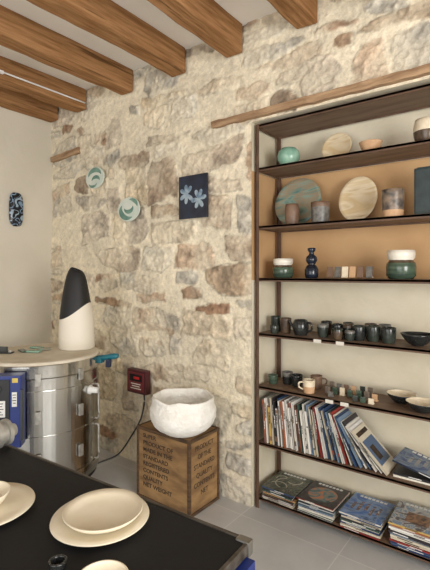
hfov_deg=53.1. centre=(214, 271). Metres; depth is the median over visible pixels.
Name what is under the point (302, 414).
book
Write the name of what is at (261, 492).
magazine
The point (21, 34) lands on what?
ceiling beam
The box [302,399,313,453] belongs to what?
book
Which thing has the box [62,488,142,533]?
dish
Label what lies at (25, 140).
wall
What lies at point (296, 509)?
magazine
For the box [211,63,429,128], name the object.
trim
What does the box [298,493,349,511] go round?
magazine
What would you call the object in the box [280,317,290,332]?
cup
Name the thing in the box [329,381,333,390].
tile
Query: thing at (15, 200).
wall ornament
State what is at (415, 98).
shelving unit
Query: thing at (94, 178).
wall plate
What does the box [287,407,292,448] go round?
book
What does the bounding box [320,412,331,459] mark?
book
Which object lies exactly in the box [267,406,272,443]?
book
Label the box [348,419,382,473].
book
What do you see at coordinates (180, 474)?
wooden crate
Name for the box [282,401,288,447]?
book
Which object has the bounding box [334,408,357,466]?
book
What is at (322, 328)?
cup
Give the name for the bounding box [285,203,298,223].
cup
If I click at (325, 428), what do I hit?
book
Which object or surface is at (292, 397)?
book
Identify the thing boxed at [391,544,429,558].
magazine
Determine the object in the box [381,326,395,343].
cup
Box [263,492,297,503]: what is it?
magazine
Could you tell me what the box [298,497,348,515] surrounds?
magazine
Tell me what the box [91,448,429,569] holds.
floor
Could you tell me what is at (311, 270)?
bottle
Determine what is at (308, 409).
book
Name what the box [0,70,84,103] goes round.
cable
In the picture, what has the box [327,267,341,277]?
tile
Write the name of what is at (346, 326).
cup
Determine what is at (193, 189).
art tile
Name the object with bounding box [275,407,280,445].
book
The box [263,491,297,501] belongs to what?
magazine
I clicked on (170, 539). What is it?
work table
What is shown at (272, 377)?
cup
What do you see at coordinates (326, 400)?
price tag
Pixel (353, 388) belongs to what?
tile
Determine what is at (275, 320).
cup
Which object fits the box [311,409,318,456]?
book
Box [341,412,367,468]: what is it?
book
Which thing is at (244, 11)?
ceiling
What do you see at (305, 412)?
book
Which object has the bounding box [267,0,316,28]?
ceiling beam
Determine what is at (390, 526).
magazine
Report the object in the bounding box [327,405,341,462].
book
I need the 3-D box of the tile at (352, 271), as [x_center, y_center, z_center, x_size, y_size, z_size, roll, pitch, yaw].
[0.757,0.001,2.359,0.034,0.062,0.028,0,0,42]
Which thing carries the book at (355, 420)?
on the shelving unit
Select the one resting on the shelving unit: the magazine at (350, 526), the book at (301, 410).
the book at (301, 410)
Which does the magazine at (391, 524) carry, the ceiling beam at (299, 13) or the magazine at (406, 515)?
the magazine at (406, 515)
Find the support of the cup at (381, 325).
on the shelving unit
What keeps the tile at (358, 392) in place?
on the shelving unit
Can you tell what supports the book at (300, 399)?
on the shelving unit
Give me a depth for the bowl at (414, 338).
2.16 m
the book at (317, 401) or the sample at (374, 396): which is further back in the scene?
the book at (317, 401)
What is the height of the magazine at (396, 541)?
0.008 m
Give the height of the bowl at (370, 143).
0.062 m
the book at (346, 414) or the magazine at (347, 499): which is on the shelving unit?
the book at (346, 414)
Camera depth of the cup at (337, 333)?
2.37 m
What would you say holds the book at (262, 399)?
on the shelving unit
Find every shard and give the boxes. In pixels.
[26,350,41,352]
[36,347,50,349]
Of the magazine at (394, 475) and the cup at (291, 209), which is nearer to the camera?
the magazine at (394, 475)
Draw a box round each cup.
[48,554,66,569]
[268,373,277,383]
[270,325,278,333]
[271,316,280,330]
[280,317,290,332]
[282,370,292,384]
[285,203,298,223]
[291,373,302,386]
[311,201,329,221]
[317,323,328,337]
[321,320,331,334]
[332,323,342,334]
[332,328,342,339]
[343,323,354,337]
[345,330,354,340]
[352,325,365,340]
[365,323,376,338]
[366,325,380,341]
[379,324,390,339]
[381,188,404,216]
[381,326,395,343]
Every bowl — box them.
[0,481,10,503]
[82,560,127,569]
[150,387,215,437]
[359,139,382,149]
[386,389,416,403]
[400,331,429,345]
[405,397,429,413]
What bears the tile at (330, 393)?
on the shelving unit
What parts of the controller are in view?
plate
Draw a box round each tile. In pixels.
[179,172,207,219]
[325,386,329,392]
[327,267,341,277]
[328,391,333,396]
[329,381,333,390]
[332,387,345,395]
[342,267,348,277]
[344,384,355,394]
[347,390,361,398]
[349,267,356,277]
[357,266,372,277]
[360,386,372,397]
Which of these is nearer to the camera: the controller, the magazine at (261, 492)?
the magazine at (261, 492)
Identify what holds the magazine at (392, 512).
on the magazine at (341, 520)
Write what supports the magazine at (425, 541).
on the magazine at (389, 530)
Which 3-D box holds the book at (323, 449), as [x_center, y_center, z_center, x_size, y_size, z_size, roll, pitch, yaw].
[0.650,0.905,2.498,0.062,0.275,0.200,0,0,37]
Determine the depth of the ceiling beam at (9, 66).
3.32 m
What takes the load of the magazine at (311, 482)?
on the magazine at (270, 492)
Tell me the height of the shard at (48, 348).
0.010 m
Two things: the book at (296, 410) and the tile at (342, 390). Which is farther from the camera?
the book at (296, 410)
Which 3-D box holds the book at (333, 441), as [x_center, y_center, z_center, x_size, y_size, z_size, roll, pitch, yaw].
[0.704,0.912,2.449,0.082,0.262,0.192,0,0,37]
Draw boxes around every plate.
[0,482,34,524]
[49,498,148,546]
[86,167,103,188]
[118,197,139,221]
[275,178,320,223]
[322,132,351,156]
[339,176,377,218]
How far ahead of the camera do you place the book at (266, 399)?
2.63 m
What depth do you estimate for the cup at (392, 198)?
2.20 m
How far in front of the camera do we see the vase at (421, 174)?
2.18 m
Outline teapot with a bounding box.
[288,319,312,335]
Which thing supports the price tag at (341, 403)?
attached to the shelving unit
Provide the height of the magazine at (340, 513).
0.007 m
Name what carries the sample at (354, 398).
on the shelving unit
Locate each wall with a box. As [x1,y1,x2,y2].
[0,107,51,346]
[50,0,429,509]
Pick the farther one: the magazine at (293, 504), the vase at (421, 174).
the magazine at (293, 504)
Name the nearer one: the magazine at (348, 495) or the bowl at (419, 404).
the bowl at (419, 404)
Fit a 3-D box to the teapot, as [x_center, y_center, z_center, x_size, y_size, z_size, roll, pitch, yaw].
[0.510,0.329,2.566,0.095,0.090,0.140,0,0,-23]
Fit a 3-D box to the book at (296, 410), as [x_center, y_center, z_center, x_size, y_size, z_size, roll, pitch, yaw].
[0.549,0.923,2.579,0.038,0.239,0.202,0,0,37]
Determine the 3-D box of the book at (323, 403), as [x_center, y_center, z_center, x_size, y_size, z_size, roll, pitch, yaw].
[0.665,0.905,2.503,0.070,0.276,0.208,0,0,37]
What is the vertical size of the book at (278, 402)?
0.270 m
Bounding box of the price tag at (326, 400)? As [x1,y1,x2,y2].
[325,399,332,403]
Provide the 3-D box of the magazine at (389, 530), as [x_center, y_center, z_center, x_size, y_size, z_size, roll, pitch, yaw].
[1.039,1.312,2.216,0.207,0.011,0.254,0,0,38]
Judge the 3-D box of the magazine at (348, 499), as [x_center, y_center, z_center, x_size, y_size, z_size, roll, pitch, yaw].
[0.639,1.359,2.526,0.209,0.007,0.254,0,0,36]
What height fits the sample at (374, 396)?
0.045 m
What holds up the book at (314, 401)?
on the shelving unit
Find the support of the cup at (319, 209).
on the shelving unit
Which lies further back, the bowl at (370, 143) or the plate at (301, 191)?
the plate at (301, 191)
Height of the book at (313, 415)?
0.268 m
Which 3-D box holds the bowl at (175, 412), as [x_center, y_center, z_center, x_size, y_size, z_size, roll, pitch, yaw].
[-0.198,0.873,2.658,0.409,0.238,0.412,0,0,42]
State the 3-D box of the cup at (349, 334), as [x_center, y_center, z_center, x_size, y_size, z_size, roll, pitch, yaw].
[0.737,0.346,2.348,0.055,0.055,0.055,0,0,37]
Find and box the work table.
[0,419,254,569]
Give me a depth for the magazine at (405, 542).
2.12 m
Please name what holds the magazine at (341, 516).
on the magazine at (392, 512)
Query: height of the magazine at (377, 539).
0.006 m
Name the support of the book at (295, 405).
on the shelving unit
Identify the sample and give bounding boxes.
[352,395,357,401]
[360,397,374,404]
[364,391,378,401]
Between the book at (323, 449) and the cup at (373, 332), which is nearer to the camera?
the cup at (373, 332)
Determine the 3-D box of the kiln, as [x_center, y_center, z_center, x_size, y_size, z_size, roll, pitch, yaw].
[-1.165,0.968,2.825,0.754,0.964,0.803,0,0,45]
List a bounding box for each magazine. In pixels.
[261,470,312,497]
[261,492,292,503]
[262,482,311,498]
[262,489,304,500]
[262,495,292,506]
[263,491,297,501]
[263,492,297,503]
[263,494,297,505]
[263,497,297,508]
[296,480,349,510]
[296,509,339,523]
[297,500,340,512]
[297,507,339,521]
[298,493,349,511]
[298,495,348,514]
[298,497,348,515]
[298,499,348,519]
[298,504,332,516]
[299,499,347,517]
[339,492,394,526]
[340,512,392,533]
[340,513,383,527]
[340,519,387,535]
[340,522,386,537]
[340,523,388,538]
[340,525,378,540]
[341,507,394,529]
[341,516,385,531]
[341,520,378,533]
[388,500,429,536]
[388,528,429,546]
[389,524,429,541]
[389,536,429,554]
[390,528,429,543]
[390,532,428,546]
[390,534,429,549]
[390,540,428,554]
[391,524,429,537]
[391,536,429,551]
[391,542,429,556]
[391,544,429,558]
[392,447,429,478]
[393,465,429,483]
[393,474,429,485]
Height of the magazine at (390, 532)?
0.005 m
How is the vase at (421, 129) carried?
on the shelving unit
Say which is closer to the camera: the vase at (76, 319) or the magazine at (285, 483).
the magazine at (285, 483)
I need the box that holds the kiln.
[0,343,118,475]
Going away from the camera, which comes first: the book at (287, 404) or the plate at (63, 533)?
the plate at (63, 533)
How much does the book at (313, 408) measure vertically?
0.276 m
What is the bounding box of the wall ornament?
[9,192,22,225]
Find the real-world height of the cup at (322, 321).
0.080 m
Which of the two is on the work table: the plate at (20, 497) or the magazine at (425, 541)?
the plate at (20, 497)
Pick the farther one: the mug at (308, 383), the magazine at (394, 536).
the mug at (308, 383)
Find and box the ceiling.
[0,0,276,89]
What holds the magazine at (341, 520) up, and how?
on the magazine at (340, 519)
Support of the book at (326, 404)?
on the shelving unit
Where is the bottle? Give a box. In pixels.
[305,248,318,277]
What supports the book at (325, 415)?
on the shelving unit
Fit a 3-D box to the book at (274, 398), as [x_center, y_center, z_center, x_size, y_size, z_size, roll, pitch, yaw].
[0.410,0.903,2.675,0.032,0.280,0.185,0,0,37]
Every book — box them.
[262,399,266,442]
[264,393,277,442]
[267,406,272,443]
[269,393,280,444]
[271,394,285,444]
[272,400,277,445]
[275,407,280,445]
[277,395,291,446]
[280,396,291,447]
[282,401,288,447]
[284,396,296,447]
[286,402,290,447]
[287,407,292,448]
[289,397,299,449]
[291,397,305,450]
[293,398,306,450]
[296,410,301,451]
[297,399,309,452]
[299,409,306,453]
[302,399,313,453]
[302,414,307,452]
[304,410,311,453]
[306,400,317,454]
[308,401,320,453]
[308,409,315,455]
[310,401,321,455]
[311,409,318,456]
[312,401,322,457]
[313,415,319,455]
[315,402,325,458]
[316,403,327,458]
[318,403,329,458]
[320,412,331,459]
[321,410,333,459]
[322,404,336,459]
[325,404,339,462]
[325,415,336,460]
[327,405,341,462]
[328,407,343,463]
[330,406,348,464]
[330,415,345,463]
[333,407,352,464]
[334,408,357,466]
[337,410,363,467]
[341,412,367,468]
[342,412,372,469]
[345,416,377,471]
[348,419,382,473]
[351,422,396,475]
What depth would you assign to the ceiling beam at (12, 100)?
3.66 m
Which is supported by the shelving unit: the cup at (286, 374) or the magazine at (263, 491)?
the cup at (286, 374)
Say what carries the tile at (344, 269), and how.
on the shelving unit
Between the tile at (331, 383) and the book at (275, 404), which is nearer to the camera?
the tile at (331, 383)
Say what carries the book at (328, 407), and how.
on the shelving unit
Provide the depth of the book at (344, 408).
2.35 m
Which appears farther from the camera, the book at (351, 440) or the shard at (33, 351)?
the shard at (33, 351)
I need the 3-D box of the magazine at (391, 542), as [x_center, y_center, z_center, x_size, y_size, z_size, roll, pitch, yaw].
[1.044,1.369,2.219,0.200,0.008,0.254,0,0,36]
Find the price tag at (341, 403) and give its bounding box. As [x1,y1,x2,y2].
[340,402,348,406]
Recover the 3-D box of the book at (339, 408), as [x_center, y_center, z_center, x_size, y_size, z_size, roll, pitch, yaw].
[0.735,0.909,2.430,0.094,0.268,0.194,0,0,37]
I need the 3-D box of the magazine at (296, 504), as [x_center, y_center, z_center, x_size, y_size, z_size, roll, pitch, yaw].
[0.451,1.377,2.664,0.200,0.005,0.254,0,0,38]
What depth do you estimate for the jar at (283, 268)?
2.59 m
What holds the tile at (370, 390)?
on the shelving unit
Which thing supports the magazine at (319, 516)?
on the magazine at (296, 509)
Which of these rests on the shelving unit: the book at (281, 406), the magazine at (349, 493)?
the book at (281, 406)
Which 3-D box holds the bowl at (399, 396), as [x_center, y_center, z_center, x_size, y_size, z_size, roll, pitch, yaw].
[0.999,0.674,2.305,0.150,0.050,0.150,0,0,37]
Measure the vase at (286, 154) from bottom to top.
0.118 m
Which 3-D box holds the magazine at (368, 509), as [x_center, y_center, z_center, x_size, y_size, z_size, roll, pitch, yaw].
[0.839,1.302,2.368,0.222,0.009,0.254,0,0,39]
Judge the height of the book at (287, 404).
0.260 m
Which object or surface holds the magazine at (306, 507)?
on the magazine at (347, 499)
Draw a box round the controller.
[98,367,149,463]
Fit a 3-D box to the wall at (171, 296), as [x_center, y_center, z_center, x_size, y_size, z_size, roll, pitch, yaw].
[0.896,-0.045,2.336,5.802,2.990,0.337,0,0,37]
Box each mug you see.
[298,378,314,393]
[311,374,327,388]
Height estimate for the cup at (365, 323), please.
0.085 m
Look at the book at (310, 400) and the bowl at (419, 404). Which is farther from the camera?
the book at (310, 400)
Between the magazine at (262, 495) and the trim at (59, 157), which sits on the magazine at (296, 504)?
the magazine at (262, 495)
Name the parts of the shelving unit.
post, post, shelf, shelf, shelf, shelf, shelf, shelf, shelf, shelf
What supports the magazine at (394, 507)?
on the magazine at (341, 516)
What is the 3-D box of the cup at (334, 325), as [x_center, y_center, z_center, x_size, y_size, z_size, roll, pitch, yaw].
[0.706,0.337,2.478,0.064,0.075,0.064,0,0,37]
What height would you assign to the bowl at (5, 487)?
0.036 m
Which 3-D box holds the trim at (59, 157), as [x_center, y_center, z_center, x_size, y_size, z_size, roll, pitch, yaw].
[-1.319,-1.036,3.817,0.421,0.070,0.057,0,0,37]
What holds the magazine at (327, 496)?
on the magazine at (349, 493)
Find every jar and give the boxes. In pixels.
[273,258,293,277]
[386,250,416,278]
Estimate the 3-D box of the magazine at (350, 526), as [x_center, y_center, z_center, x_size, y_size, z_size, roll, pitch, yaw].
[0.837,1.361,2.369,0.209,0.005,0.254,0,0,36]
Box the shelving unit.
[256,83,429,563]
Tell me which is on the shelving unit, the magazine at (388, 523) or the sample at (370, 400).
the sample at (370, 400)
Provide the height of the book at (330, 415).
0.250 m
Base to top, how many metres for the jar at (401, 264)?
0.148 m
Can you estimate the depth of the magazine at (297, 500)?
2.43 m
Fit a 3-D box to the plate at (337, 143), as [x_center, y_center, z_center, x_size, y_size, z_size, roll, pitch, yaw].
[0.719,-0.737,2.540,0.184,0.179,0.051,0,0,39]
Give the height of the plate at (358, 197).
0.266 m
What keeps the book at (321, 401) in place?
on the shelving unit
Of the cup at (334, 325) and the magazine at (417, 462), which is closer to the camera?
the magazine at (417, 462)
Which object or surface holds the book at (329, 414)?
on the shelving unit
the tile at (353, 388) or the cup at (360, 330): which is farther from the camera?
the tile at (353, 388)
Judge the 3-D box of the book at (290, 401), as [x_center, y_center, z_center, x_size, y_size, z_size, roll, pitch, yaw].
[0.510,0.903,2.606,0.042,0.279,0.197,0,0,37]
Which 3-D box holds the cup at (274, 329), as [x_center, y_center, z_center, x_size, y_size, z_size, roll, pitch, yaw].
[0.363,0.349,2.626,0.055,0.050,0.055,0,0,37]
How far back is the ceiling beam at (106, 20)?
2.53 m
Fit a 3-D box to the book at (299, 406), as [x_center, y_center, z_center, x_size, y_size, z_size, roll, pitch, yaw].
[0.550,0.909,2.570,0.040,0.269,0.196,0,0,37]
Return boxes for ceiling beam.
[0,5,132,94]
[0,56,85,112]
[0,86,57,122]
[27,0,185,76]
[147,0,241,57]
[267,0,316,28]
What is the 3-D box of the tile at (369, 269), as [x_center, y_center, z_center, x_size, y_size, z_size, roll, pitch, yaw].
[0.809,0.001,2.319,0.084,0.062,0.030,0,0,39]
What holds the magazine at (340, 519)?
on the magazine at (350, 526)
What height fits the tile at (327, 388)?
0.039 m
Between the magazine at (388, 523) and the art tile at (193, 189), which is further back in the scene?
the art tile at (193, 189)
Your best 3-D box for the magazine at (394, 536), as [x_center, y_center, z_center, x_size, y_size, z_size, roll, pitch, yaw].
[1.044,1.330,2.214,0.204,0.011,0.254,0,0,38]
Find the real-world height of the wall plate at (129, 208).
0.186 m
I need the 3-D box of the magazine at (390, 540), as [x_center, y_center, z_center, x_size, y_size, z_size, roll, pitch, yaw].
[1.048,1.361,2.217,0.210,0.006,0.254,0,0,36]
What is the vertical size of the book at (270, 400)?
0.280 m
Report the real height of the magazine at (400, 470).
0.010 m
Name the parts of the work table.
edge trim, edge trim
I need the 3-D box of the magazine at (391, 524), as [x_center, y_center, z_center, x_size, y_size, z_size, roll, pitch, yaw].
[1.047,1.279,2.216,0.203,0.007,0.254,0,0,36]
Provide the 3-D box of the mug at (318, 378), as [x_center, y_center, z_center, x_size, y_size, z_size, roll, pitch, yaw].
[0.624,0.661,2.601,0.092,0.075,0.070,0,0,-13]
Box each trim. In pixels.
[51,147,79,162]
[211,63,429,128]
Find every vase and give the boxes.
[58,267,94,350]
[277,147,299,163]
[413,116,429,140]
[414,166,429,213]
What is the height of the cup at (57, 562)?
0.022 m
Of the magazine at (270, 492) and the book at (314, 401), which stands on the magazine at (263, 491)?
the magazine at (270, 492)
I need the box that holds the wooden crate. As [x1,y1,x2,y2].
[137,420,219,516]
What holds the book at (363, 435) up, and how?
on the shelving unit
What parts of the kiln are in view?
hinge arm, panel, lid, handle rod, handle rod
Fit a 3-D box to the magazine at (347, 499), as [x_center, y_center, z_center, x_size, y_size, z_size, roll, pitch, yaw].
[0.638,1.352,2.527,0.207,0.004,0.254,0,0,36]
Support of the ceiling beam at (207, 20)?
attached to the ceiling
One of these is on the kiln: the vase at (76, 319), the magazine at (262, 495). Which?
the vase at (76, 319)
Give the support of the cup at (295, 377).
on the shelving unit
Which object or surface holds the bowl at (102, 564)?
on the work table
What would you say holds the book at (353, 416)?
on the shelving unit

